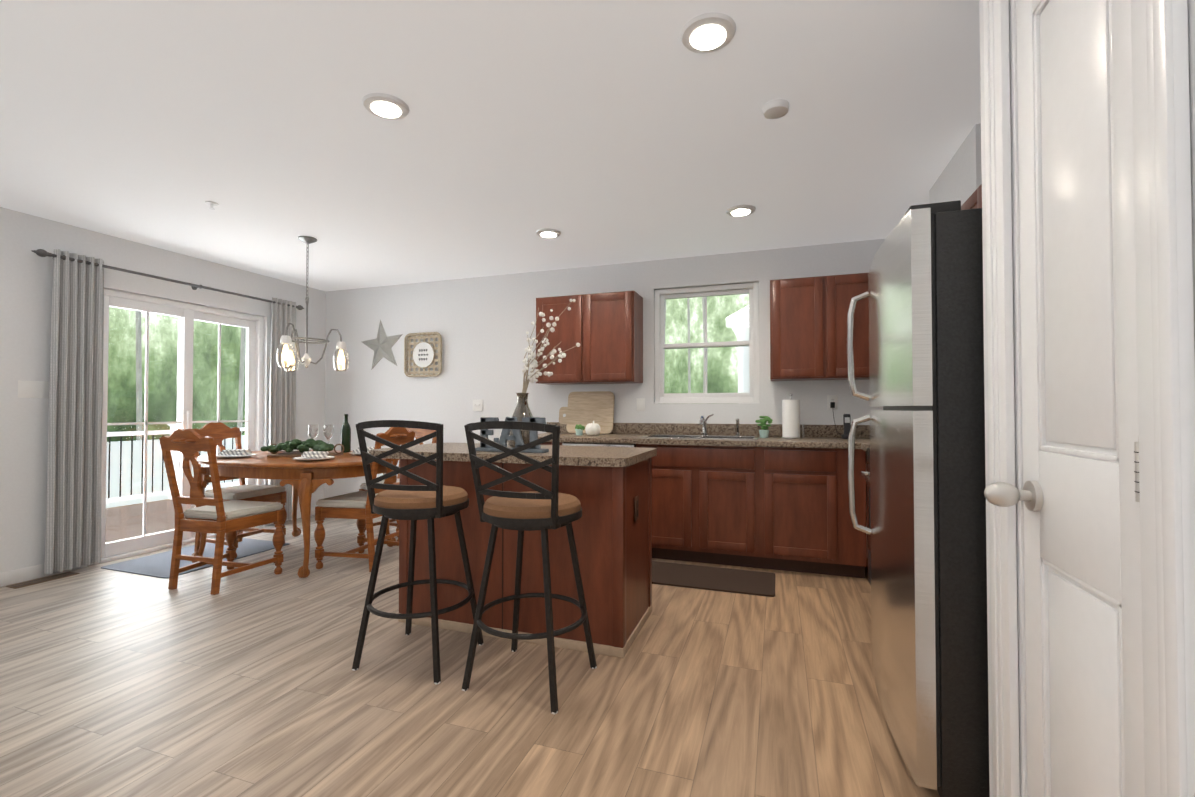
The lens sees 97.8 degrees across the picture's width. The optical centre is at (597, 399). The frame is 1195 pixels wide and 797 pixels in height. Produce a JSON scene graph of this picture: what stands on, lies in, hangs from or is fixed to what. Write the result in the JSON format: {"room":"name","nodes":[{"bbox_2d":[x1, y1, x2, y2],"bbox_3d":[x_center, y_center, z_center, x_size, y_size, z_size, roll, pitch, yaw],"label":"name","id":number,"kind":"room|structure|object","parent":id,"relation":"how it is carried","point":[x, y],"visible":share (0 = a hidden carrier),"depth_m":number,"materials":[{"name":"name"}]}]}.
{"room":"kitchen","nodes":[
{"label":"kitchen","id":0,"kind":"room"},
{"bbox_2d":[0,207,325,572],"bbox_3d":[-4.106,-0.030,2.802,0.150,2.440,6.300,0,-1,19],"label":"wall","id":1,"kind":"structure","parent":0,"point":[26,278],"depth_m":3.56,"materials":[{"name":"paint"}]},
{"bbox_2d":[18,380,48,397],"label":"light switch","id":2,"kind":"object","parent":1,"relation":"attached to","point":[33,389],"depth_m":3.50,"materials":[{"name":"white plastic"}]},
{"bbox_2d":[0,563,77,586],"bbox_3d":[-4.375,1.126,1.748,0.013,0.089,4.150,0,-1,19],"label":"baseboard","id":3,"kind":"structure","parent":1,"relation":"attached to","point":[20,575],"depth_m":3.44,"materials":[{"name":"white wood"}]},
{"bbox_2d":[31,249,303,573],"bbox_3d":[-3.404,0.088,4.409,0.122,2.190,2.090,0,-1,19],"label":"curtains","id":4,"kind":"object","parent":1,"relation":"attached to","point":[73,524],"visible":0.83,"depth_m":3.67,"materials":[{"name":"fabric"}]},
{"bbox_2d":[91,288,263,563],"bbox_3d":[-3.527,0.197,4.460,0.138,2.043,1.376,0,-1,19],"label":"sliding door","id":5,"kind":"structure","parent":1,"relation":"in","point":[187,314],"depth_m":4.42,"materials":[{"name":"white plastic"}]},
{"bbox_2d":[271,506,316,524],"bbox_3d":[-3.103,1.190,5.418,0.021,0.089,0.620,0,-1,19],"label":"baseboard","id":6,"kind":"structure","parent":1,"relation":"attached to","point":[312,508],"depth_m":5.43,"materials":[{"name":"white wood"}]},
{"bbox_2d":[0,515,939,796],"bbox_3d":[-1.230,1.223,1.840,6.500,0.100,6.800,0,-1,19],"label":"floor","id":7,"kind":"structure","parent":0,"point":[242,683],"depth_m":2.07,"materials":[{"name":"brown wood"}]},
{"bbox_2d":[6,572,79,588],"bbox_3d":[-3.682,1.198,3.470,0.110,0.006,0.320,0,-1,19],"label":"floor vent","id":8,"kind":"object","parent":7,"relation":"in","point":[39,580],"visible":0.98,"depth_m":3.45,"materials":[{"name":"black plastic"}]},
{"bbox_2d":[101,538,289,577],"bbox_3d":[-3.075,1.208,4.064,0.720,0.006,0.950,0,-1,19],"label":"area rug","id":9,"kind":"object","parent":7,"relation":"on","point":[158,565],"visible":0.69,"depth_m":3.92,"materials":[{"name":"grey fabric"}]},
{"bbox_2d":[193,422,286,557],"bbox_3d":[-2.928,0.696,4.232,0.554,1.020,0.494,0,-1,17],"label":"chair","id":10,"kind":"object","parent":9,"relation":"on","point":[219,432],"visible":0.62,"depth_m":4.26,"materials":[{"name":"brown wood"}]},
{"bbox_2d":[159,429,284,594],"bbox_3d":[-2.475,0.692,3.440,0.494,1.020,0.554,0,-1,15],"label":"chair","id":11,"kind":"object","parent":7,"relation":"on","point":[220,518],"visible":1,"depth_m":3.30,"materials":[{"name":"brown wood"}]},
{"bbox_2d":[192,450,399,577],"bbox_3d":[-2.310,0.819,4.050,1.600,0.764,1.060,0,-1,19],"label":"dining table","id":12,"kind":"object","parent":7,"relation":"on","point":[305,480],"visible":0.65,"depth_m":3.58,"materials":[{"name":"brown wood"}]},
{"bbox_2d":[216,438,373,460],"bbox_3d":[-2.282,0.369,4.048,1.050,0.132,0.810,0,-1,19],"label":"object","id":13,"kind":"object","parent":12,"relation":"on","point":[297,449],"visible":0.98,"depth_m":3.96,"materials":[{"name":"green plant"}]},
{"bbox_2d":[308,425,318,438],"bbox_3d":[-2.311,0.321,4.239,0.081,0.235,0.081,0,-1,7],"label":"wine glass","id":14,"kind":"object","parent":12,"relation":"on","point":[317,430],"depth_m":4.23,"materials":[{"name":"clear glass"}]},
{"bbox_2d":[323,425,333,441],"bbox_3d":[-2.197,0.322,4.263,0.081,0.235,0.081,0,-1,7],"label":"wine glass","id":15,"kind":"object","parent":12,"relation":"on","point":[332,427],"depth_m":4.25,"materials":[{"name":"clear glass"}]},
{"bbox_2d":[341,414,350,452],"bbox_3d":[-2.114,0.281,4.383,0.076,0.320,0.076,0,-1,19],"label":"wine bottle","id":16,"kind":"object","parent":12,"relation":"on","point":[346,435],"visible":0.98,"depth_m":4.36,"materials":[{"name":"green glass"}]},
{"bbox_2d":[314,427,414,571],"bbox_3d":[-1.701,0.700,3.877,0.554,1.020,0.494,0,-1,16],"label":"chair","id":17,"kind":"object","parent":7,"relation":"on","point":[354,505],"visible":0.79,"depth_m":3.72,"materials":[{"name":"brown wood"}]},
{"bbox_2d":[359,428,435,541],"bbox_3d":[-1.770,0.714,4.715,0.494,1.020,0.554,0,-1,23],"label":"chair","id":18,"kind":"object","parent":7,"relation":"on","point":[419,433],"visible":0.23,"depth_m":4.84,"materials":[{"name":"brown wood"}]},
{"bbox_2d":[352,420,483,683],"bbox_3d":[-0.813,0.638,2.415,0.468,1.095,0.468,0,-1,16],"label":"bar stool","id":19,"kind":"object","parent":7,"relation":"on","point":[429,501],"visible":1,"depth_m":2.27,"materials":[{"name":"brown metal"}]},
{"bbox_2d":[398,459,651,657],"bbox_3d":[-0.375,0.754,2.876,1.262,0.874,0.597,0,-1,19],"label":"kitchen island","id":20,"kind":"object","parent":7,"relation":"on","point":[610,488],"depth_m":2.56,"materials":[{"name":"brown wood"}]},
{"bbox_2d":[368,443,656,466],"bbox_3d":[-0.457,0.296,2.917,1.470,0.040,0.690,0,-1,19],"label":"island countertop","id":21,"kind":"structure","parent":20,"relation":"on","point":[452,452],"depth_m":2.65,"materials":[{"name":"brown stone"}]},
{"bbox_2d":[475,417,548,452],"bbox_3d":[-0.451,0.180,2.721,0.400,0.183,0.070,0,-1,19],"label":"eat letters","id":22,"kind":"object","parent":21,"relation":"on","point":[505,436],"visible":0.6,"depth_m":2.71},
{"bbox_2d":[507,299,579,446],"bbox_3d":[-0.296,-0.164,3.123,0.475,0.885,0.356,0,-1,19],"label":"vase","id":23,"kind":"object","parent":21,"relation":"on","point":[522,409],"visible":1,"depth_m":3.08,"materials":[{"name":"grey glass"}]},
{"bbox_2d":[462,421,596,713],"bbox_3d":[-0.277,0.634,2.219,0.468,1.095,0.468,0,-1,23],"label":"bar stool","id":24,"kind":"object","parent":7,"relation":"on","point":[543,510],"visible":1,"depth_m":2.08,"materials":[{"name":"brown metal"}]},
{"bbox_2d":[562,442,635,446],"bbox_3d":[0.091,0.780,4.310,0.596,0.872,0.664,0,-1,19],"label":"dishwasher","id":25,"kind":"object","parent":7,"relation":"on","point":[598,444],"visible":0.04,"depth_m":4.05,"materials":[{"name":"white plastic"}]},
{"bbox_2d":[539,442,869,577],"bbox_3d":[0.923,0.773,3.969,3.206,0.874,0.776,0,-1,19],"label":"base cabinet","id":26,"kind":"object","parent":7,"relation":"on","point":[781,508],"visible":0.6,"depth_m":3.66,"materials":[{"name":"brown wood"}]},
{"bbox_2d":[538,422,869,450],"bbox_3d":[0.921,0.264,3.977,3.212,0.140,0.782,0,-1,19],"label":"countertop","id":27,"kind":"structure","parent":26,"relation":"on","point":[822,436],"depth_m":4.08,"materials":[{"name":"stone"}]},
{"bbox_2d":[575,424,584,434],"bbox_3d":[-0.151,0.254,4.399,0.080,0.094,0.077,0,-1,19],"label":"succulent pot","id":28,"kind":"object","parent":27,"relation":"on","point":[580,428],"visible":1,"depth_m":4.38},
{"bbox_2d":[559,391,614,433],"bbox_3d":[-0.103,0.114,4.696,0.520,0.378,0.080,0,-1,19],"label":"cutting board","id":29,"kind":"object","parent":27,"relation":"on","point":[585,408],"visible":1,"depth_m":4.68,"materials":[{"name":"wood"}]},
{"bbox_2d":[585,421,600,435],"bbox_3d":[-0.038,0.236,4.345,0.126,0.125,0.129,0,-1,19],"label":"pumpkin","id":30,"kind":"object","parent":27,"relation":"on","point":[593,428],"visible":1,"depth_m":4.30,"materials":[{"name":"white ceramic"}]},
{"bbox_2d":[640,414,759,439],"bbox_3d":[0.818,0.287,4.111,0.864,0.357,0.484,0,-1,19],"label":"sink","id":31,"kind":"object","parent":27,"relation":"in","point":[704,433],"visible":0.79,"depth_m":4.21,"materials":[{"name":"silver metal"}]},
{"bbox_2d":[755,416,772,437],"bbox_3d":[1.285,0.209,4.025,0.129,0.169,0.115,0,-1,19],"label":"plant","id":32,"kind":"object","parent":27,"relation":"on","point":[764,432],"visible":1,"depth_m":4.00,"materials":[{"name":"green plant"}]},
{"bbox_2d":[779,394,804,438],"bbox_3d":[1.456,0.123,3.915,0.177,0.338,0.170,0,-1,19],"label":"paper towel","id":33,"kind":"object","parent":27,"relation":"on","point":[790,418],"visible":1,"depth_m":3.86,"materials":[{"name":"white paper"}]},
{"bbox_2d":[841,414,850,438],"bbox_3d":[1.863,0.199,3.890,0.075,0.185,0.085,0,-1,19],"label":"phone","id":34,"kind":"object","parent":27,"relation":"on","point":[846,422],"visible":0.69,"depth_m":3.88,"materials":[{"name":"black plastic"}]},
{"bbox_2d":[652,561,774,596],"bbox_3d":[0.676,1.196,3.531,1.000,0.012,0.460,0,-1,19],"label":"area rug","id":35,"kind":"object","parent":7,"relation":"on","point":[750,582],"visible":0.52,"depth_m":3.47,"materials":[{"name":"brown fabric"}]},
{"bbox_2d":[859,445,870,584],"bbox_3d":[1.845,0.625,2.830,0.686,1.070,0.760,0,-1,19],"label":"range","id":36,"kind":"object","parent":7,"relation":"on","point":[865,475],"visible":0.04,"depth_m":3.21,"materials":[{"name":"black metal"}]},
{"bbox_2d":[847,200,989,796],"bbox_3d":[1.364,0.299,1.757,0.872,1.745,0.774,0,-1,19],"label":"refrigerator","id":37,"kind":"object","parent":7,"relation":"on","point":[927,530],"visible":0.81,"depth_m":1.50,"materials":[{"name":"silver metal"}]},
{"bbox_2d":[0,0,980,290],"bbox_3d":[-1.230,-1.317,1.884,6.500,0.100,6.800,0,-1,19],"label":"ceiling","id":38,"kind":"structure","parent":0,"point":[602,132],"depth_m":2.41,"materials":[{"name":"paint"}]},
{"bbox_2d":[205,201,218,209],"bbox_3d":[-2.436,-1.222,3.293,0.072,0.037,0.072,0,-1,19],"label":"sprinkler","id":39,"kind":"object","parent":38,"relation":"attached to","point":[211,203],"visible":1,"depth_m":3.29,"materials":[{"name":"silver metal"}]},
{"bbox_2d":[276,236,348,371],"bbox_3d":[-2.249,-0.725,3.950,0.511,1.009,0.509,0,-1,19],"label":"chandelier","id":40,"kind":"object","parent":38,"relation":"hanging from","point":[288,357],"visible":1,"depth_m":3.96,"materials":[{"name":"metal"}]},
{"bbox_2d":[362,93,409,119],"bbox_3d":[-0.907,-1.250,2.237,0.189,0.018,0.189,0,-1,-26],"label":"recessed light","id":41,"kind":"object","parent":38,"relation":"in","point":[382,105],"depth_m":2.21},
{"bbox_2d":[536,228,560,237],"bbox_3d":[-0.361,-1.222,3.847,0.189,0.018,0.189,0,-1,-26],"label":"recessed light","id":42,"kind":"object","parent":38,"relation":"in","point":[546,232],"depth_m":3.81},
{"bbox_2d":[680,12,735,53],"bbox_3d":[0.382,-1.258,1.802,0.189,0.018,0.189,0,-1,-26],"label":"recessed light","id":43,"kind":"object","parent":38,"relation":"in","point":[710,32],"depth_m":1.78,"materials":[{"name":"white plastic"}]},
{"bbox_2d":[726,205,755,216],"bbox_3d":[0.937,-1.230,3.409,0.189,0.018,0.189,0,-1,-26],"label":"recessed light","id":44,"kind":"object","parent":38,"relation":"in","point":[738,210],"depth_m":3.38,"materials":[{"name":"white plastic"}]},
{"bbox_2d":[762,99,788,118],"bbox_3d":[0.766,-1.243,2.241,0.110,0.033,0.110,0,-1,19],"label":"smoke detector","id":45,"kind":"object","parent":38,"relation":"attached to","point":[776,109],"visible":1,"depth_m":2.21,"materials":[{"name":"white plastic"}]},
{"bbox_2d":[324,238,885,557],"bbox_3d":[-0.194,0.005,4.862,6.200,2.440,0.150,0,-1,19],"label":"wall","id":46,"kind":"structure","parent":0,"point":[482,326],"depth_m":5.02,"materials":[{"name":"paint"}]},
{"bbox_2d":[362,320,402,369],"bbox_3d":[-2.287,-0.582,5.488,0.549,0.540,0.045,0,-1,19],"label":"wall art","id":47,"kind":"object","parent":46,"relation":"attached to","point":[381,345],"visible":1,"depth_m":5.48},
{"bbox_2d":[404,332,441,376],"bbox_3d":[-1.773,-0.457,5.306,0.452,0.452,0.039,0,-1,19],"label":"basket","id":48,"kind":"object","parent":46,"relation":"attached to","point":[423,354],"visible":1,"depth_m":5.31,"materials":[{"name":"beige wicker"}]},
{"bbox_2d":[473,399,482,410],"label":"outlet","id":49,"kind":"object","parent":46,"relation":"attached to","point":[477,403],"depth_m":5.11,"materials":[{"name":"white plastic"}]},
{"bbox_2d":[536,291,642,384],"bbox_3d":[-0.075,-0.521,4.580,0.895,0.753,0.315,0,-1,19],"label":"upper cabinet","id":50,"kind":"object","parent":46,"relation":"attached to","point":[605,330],"visible":0.98,"depth_m":4.42,"materials":[{"name":"brown wood"}]},
{"bbox_2d":[637,398,644,410],"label":"outlet","id":51,"kind":"object","parent":46,"relation":"attached to","point":[640,401],"depth_m":4.58,"materials":[{"name":"white plastic"}]},
{"bbox_2d":[654,282,758,403],"bbox_3d":[0.924,-0.469,4.463,0.876,1.001,0.101,0,-1,19],"label":"window","id":52,"kind":"structure","parent":46,"relation":"in","point":[705,292],"depth_m":4.45,"materials":[{"name":"white plastic"}]},
{"bbox_2d":[770,273,868,380],"bbox_3d":[1.783,-0.532,3.939,0.905,0.753,0.315,0,-1,19],"label":"upper cabinet","id":53,"kind":"object","parent":46,"relation":"attached to","point":[808,327],"visible":0.71,"depth_m":3.83,"materials":[{"name":"brown wood"}]},
{"bbox_2d":[827,395,839,434],"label":"outlet","id":54,"kind":"object","parent":46,"relation":"attached to","point":[832,400],"depth_m":4.07,"materials":[{"name":"white plastic"}]},
{"bbox_2d":[929,123,981,205],"bbox_3d":[1.999,-1.099,2.686,0.318,0.303,0.770,0,-1,19],"label":"soffit","id":55,"kind":"structure","parent":0,"point":[960,177],"depth_m":2.55,"materials":[{"name":"paint"}]},
{"bbox_2d":[979,0,1194,796],"bbox_3d":[0.531,-0.084,-0.269,0.120,2.440,3.520,0,-1,19],"label":"wall","id":56,"kind":"structure","parent":0,"point":[1191,28],"depth_m":1.20,"materials":[{"name":"paint"}]},
{"bbox_2d":[984,0,1144,796],"bbox_3d":[0.878,0.098,0.999,0.130,2.097,0.458,0,-1,19],"label":"pantry door","id":57,"kind":"structure","parent":56,"relation":"in","point":[1078,495],"depth_m":0.98,"materials":[{"name":"white wood"}]},
{"bbox_2d":[983,0,1194,796],"bbox_3d":[0.950,0.050,0.986,0.146,2.214,0.650,0,-1,19],"label":"door frame","id":58,"kind":"structure","parent":56,"relation":"attached to","point":[1163,249],"depth_m":0.75,"materials":[{"name":"white wood"}]},
{"bbox_3d":[2.187,-0.036,2.491,0.150,2.440,2.780,0,-1,19],"label":"wall","id":59,"kind":"structure","parent":0,"visible":0},
{"bbox_2d":[961,189,976,209],"bbox_3d":[1.881,-0.783,2.371,0.334,0.330,0.508,0,-1,19],"label":"upper cabinet","id":60,"kind":"object","parent":59,"relation":"attached to","point":[973,200],"depth_m":2.38,"materials":[{"name":"brown wood"}]},
{"bbox_2d":[977,184,981,207],"bbox_3d":[1.734,-0.790,1.945,0.334,0.330,0.508,0,-1,19],"label":"upper cabinet","id":61,"kind":"object","parent":59,"relation":"attached to","point":[979,190],"depth_m":2.28,"materials":[{"name":"brown wood"}]},
{"label":"outside","id":62,"kind":"structure","parent":0,"visible":0},
{"bbox_2d":[105,499,195,542],"bbox_3d":[-4.637,1.421,5.764,2.795,0.240,10.000,0,-1,19],"label":"deck","id":63,"kind":"object","parent":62,"point":[130,519],"depth_m":5.66,"materials":[{"name":"wood"}]},
{"bbox_2d":[106,424,244,502],"bbox_3d":[-5.864,0.806,6.198,0.160,1.006,10.000,0,-1,19],"label":"deck railing","id":64,"kind":"object","parent":63,"relation":"on","point":[132,434],"depth_m":6.57,"materials":[{"name":"white wood"}]},
{"bbox_3d":[-10.050,3.484,13.946,52.000,0.200,60.000,0,-1,19],"label":"ground","id":65,"kind":"structure","parent":62,"visible":0},
{"bbox_2d":[106,435,244,507],"bbox_3d":[-8.940,2.011,8.298,0.200,2.550,22.000,0,-1,19],"label":"fence","id":66,"kind":"object","parent":65,"relation":"on","point":[115,470],"depth_m":9.52,"materials":[{"name":"plastic"}]},
{"bbox_2d":[136,298,690,440],"bbox_3d":[-6.387,-4.522,10.979,18.125,16.297,23.043,0,-1,19],"label":"tree","id":67,"kind":"object","parent":65,"relation":"on","point":[139,390],"depth_m":15.66,"materials":[{"name":"green plant"}]},
{"bbox_2d":[702,297,707,403],"bbox_3d":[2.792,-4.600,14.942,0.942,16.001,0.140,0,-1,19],"label":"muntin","id":68,"kind":"object","parent":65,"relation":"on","point":[703,304],"depth_m":14.77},
{"bbox_2d":[725,306,748,392],"bbox_3d":[11.393,-1.170,21.361,11.173,9.365,9.040,0,-1,19],"label":"house","id":69,"kind":"structure","parent":65,"relation":"on","point":[743,384],"depth_m":19.25,"materials":[{"name":"white"}]},
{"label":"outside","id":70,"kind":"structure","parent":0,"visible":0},
{"bbox_2d":[107,294,748,441],"bbox_3d":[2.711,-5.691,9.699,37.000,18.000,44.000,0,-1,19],"label":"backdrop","id":71,"kind":"structure","parent":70,"point":[200,333],"depth_m":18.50,"materials":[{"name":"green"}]}
]}

